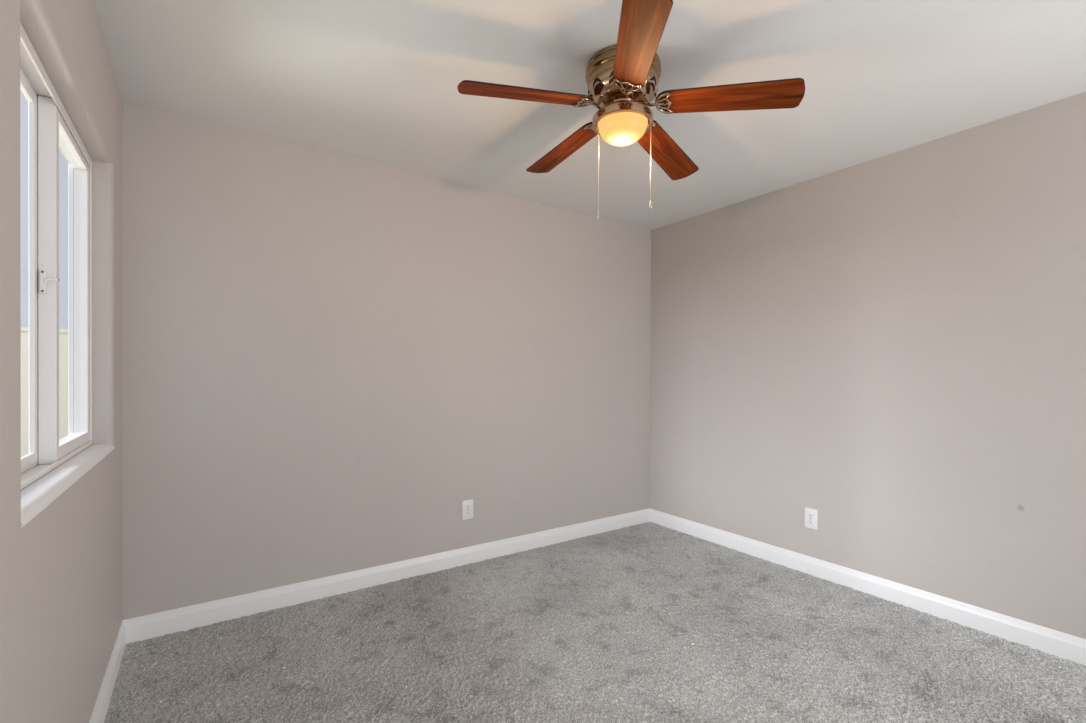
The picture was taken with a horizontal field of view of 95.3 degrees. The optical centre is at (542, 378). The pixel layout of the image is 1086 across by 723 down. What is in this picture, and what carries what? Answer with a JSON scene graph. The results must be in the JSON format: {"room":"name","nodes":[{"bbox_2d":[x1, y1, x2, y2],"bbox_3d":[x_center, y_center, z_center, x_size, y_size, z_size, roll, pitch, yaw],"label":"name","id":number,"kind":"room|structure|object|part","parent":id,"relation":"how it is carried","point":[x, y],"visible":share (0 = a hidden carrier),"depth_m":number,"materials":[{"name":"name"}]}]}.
{"room":"empty bedroom","nodes":[
{"label":"empty bedroom","id":0,"kind":"room"},
{"bbox_2d":[0,0,121,722],"bbox_3d":[-0.899,0.015,0.668,0.130,2.490,3.700,0,0,-35],"label":"wall","id":1,"kind":"structure","parent":0,"point":[61,571],"depth_m":1.33,"materials":[{"name":"beige paint"}]},
{"bbox_2d":[20,22,114,527],"bbox_3d":[-1.448,-0.284,1.467,0.129,1.157,1.276,0,0,-35],"label":"window","id":2,"kind":"structure","parent":1,"relation":"in","point":[51,129],"depth_m":1.51,"materials":[{"name":"white paint"}]},
{"bbox_3d":[-1.350,-0.294,1.225,0.013,1.119,0.705,0,0,-35],"label":"fixed sash","id":3,"kind":"part","parent":2,"relation":"part of","materials":[{"name":"white plastic"}]},
{"bbox_3d":[-1.660,-0.298,1.724,0.041,1.118,0.529,0,0,-35],"label":"sliding sash","id":4,"kind":"part","parent":2,"relation":"part of","materials":[{"name":"white plastic"}]},
{"bbox_3d":[-1.424,0.282,1.488,0.065,0.024,1.276,0,0,-35],"label":"sill","id":5,"kind":"part","parent":2,"relation":"part of","materials":[{"name":"white paint"}]},
{"bbox_2d":[89,620,125,722],"bbox_3d":[-0.845,1.173,0.715,0.015,0.134,3.700,0,0,-35],"label":"baseboard","id":6,"kind":"structure","parent":1,"relation":"attached to","point":[100,709],"depth_m":1.86,"materials":[{"name":"white paint"}]},
{"bbox_2d":[122,101,650,619],"bbox_3d":[-0.534,0.003,3.238,3.648,2.490,0.120,0,0,-35],"label":"wall","id":7,"kind":"structure","parent":0,"point":[326,355],"depth_m":2.77,"materials":[{"name":"beige paint"}]},
{"bbox_2d":[123,508,649,643],"bbox_3d":[-0.498,1.161,3.192,3.398,0.134,0.015,0,0,-35],"label":"baseboard","id":8,"kind":"structure","parent":7,"relation":"attached to","point":[150,626],"depth_m":2.78,"materials":[{"name":"white paint"}]},
{"bbox_2d":[462,499,472,519],"bbox_3d":[-0.486,0.852,3.201,0.079,0.124,0.009,0,0,-35],"label":"wall outlet","id":9,"kind":"object","parent":7,"relation":"attached to","point":[467,506],"visible":1,"depth_m":3.20,"materials":[{"name":"white plastic"}]},
{"bbox_2d":[93,0,1085,229],"bbox_3d":[0.521,-1.304,1.708,3.648,0.150,3.820,0,0,-35],"label":"ceiling","id":10,"kind":"structure","parent":0,"point":[375,81],"depth_m":2.01,"materials":[{"name":"paint"}]},
{"bbox_2d":[457,0,804,219],"bbox_3d":[0.290,-0.930,1.997,1.240,0.602,1.198,0,0,-35],"label":"ceiling fan","id":11,"kind":"object","parent":10,"relation":"hanging from","point":[622,78],"visible":1,"depth_m":1.85,"materials":[{"name":"brown wood"}]},
{"bbox_3d":[-0.058,-1.064,1.855,0.519,0.006,0.138,-2,13,-15],"label":"fan blade","id":12,"kind":"part","parent":11,"relation":"part of","materials":[{"name":"brown wood"}]},
{"bbox_3d":[0.103,-1.055,2.281,0.138,0.006,0.519,-12,3,-33],"label":"fan blade","id":13,"kind":"part","parent":11,"relation":"part of","materials":[{"name":"brown wood"}]},
{"bbox_3d":[0.220,-0.829,1.959,0.003,0.350,0.003,0,0,-35],"label":"pull chain","id":14,"kind":"part","parent":11,"relation":"part of","materials":[{"name":"silver metal"}]},
{"bbox_3d":[0.315,-0.974,1.958,0.196,0.086,0.196,0,0,-35],"label":"lamp shade","id":15,"kind":"part","parent":11,"relation":"part of","materials":[{"name":"orange glass"}]},
{"bbox_3d":[0.297,-1.049,1.571,0.138,0.006,0.519,15,5,2],"label":"fan blade","id":16,"kind":"part","parent":11,"relation":"part of","materials":[{"name":"brown wood"}]},
{"bbox_3d":[0.427,-0.849,1.958,0.003,0.307,0.003,0,0,-35],"label":"pull chain","id":17,"kind":"part","parent":11,"relation":"part of","materials":[{"name":"silver metal"}]},
{"bbox_3d":[0.556,-1.034,2.258,0.138,0.006,0.519,-13,-14,37],"label":"fan blade","id":18,"kind":"part","parent":11,"relation":"part of","materials":[{"name":"brown wood"}]},
{"bbox_3d":[0.675,-1.030,1.821,0.519,0.006,0.138,8,-10,21],"label":"fan blade","id":19,"kind":"part","parent":11,"relation":"part of","materials":[{"name":"brown wood"}]},
{"bbox_2d":[104,522,1085,722],"bbox_3d":[0.548,1.214,1.675,3.398,0.013,3.700,0,0,-35],"label":"floor","id":20,"kind":"structure","parent":0,"point":[602,627],"depth_m":2.16,"materials":[{"name":"grey carpet"}]},
{"bbox_2d":[650,91,1085,638],"bbox_3d":[2.002,0.018,2.667,0.120,2.490,3.700,0,0,-35],"label":"wall","id":21,"kind":"structure","parent":0,"point":[891,347],"depth_m":2.66,"materials":[{"name":"beige paint"}]},
{"bbox_2d":[805,507,817,529],"bbox_3d":[1.655,0.868,3.055,0.009,0.124,0.079,0,0,-35],"label":"wall outlet","id":22,"kind":"object","parent":21,"relation":"attached to","point":[811,515],"visible":1,"depth_m":3.05,"materials":[{"name":"white plastic"}]},
{"bbox_2d":[650,509,1085,665],"bbox_3d":[1.941,1.176,2.635,0.015,0.134,3.700,0,0,-35],"label":"baseboard","id":23,"kind":"structure","parent":21,"relation":"attached to","point":[1047,640],"depth_m":2.65,"materials":[{"name":"white paint"}]},
{"label":"outside","id":24,"kind":"structure","parent":0,"visible":0},
{"bbox_3d":[-8.035,1.398,0.437,11.860,0.200,20.000,0,0,-35],"label":"ground","id":25,"kind":"structure","parent":24,"visible":0},
{"bbox_2d":[21,327,67,456],"bbox_3d":[-7.161,0.274,7.224,15.000,1.980,0.260,0,0,-35],"label":"wall","id":26,"kind":"structure","parent":25,"relation":"on","point":[63,333],"depth_m":7.01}
]}

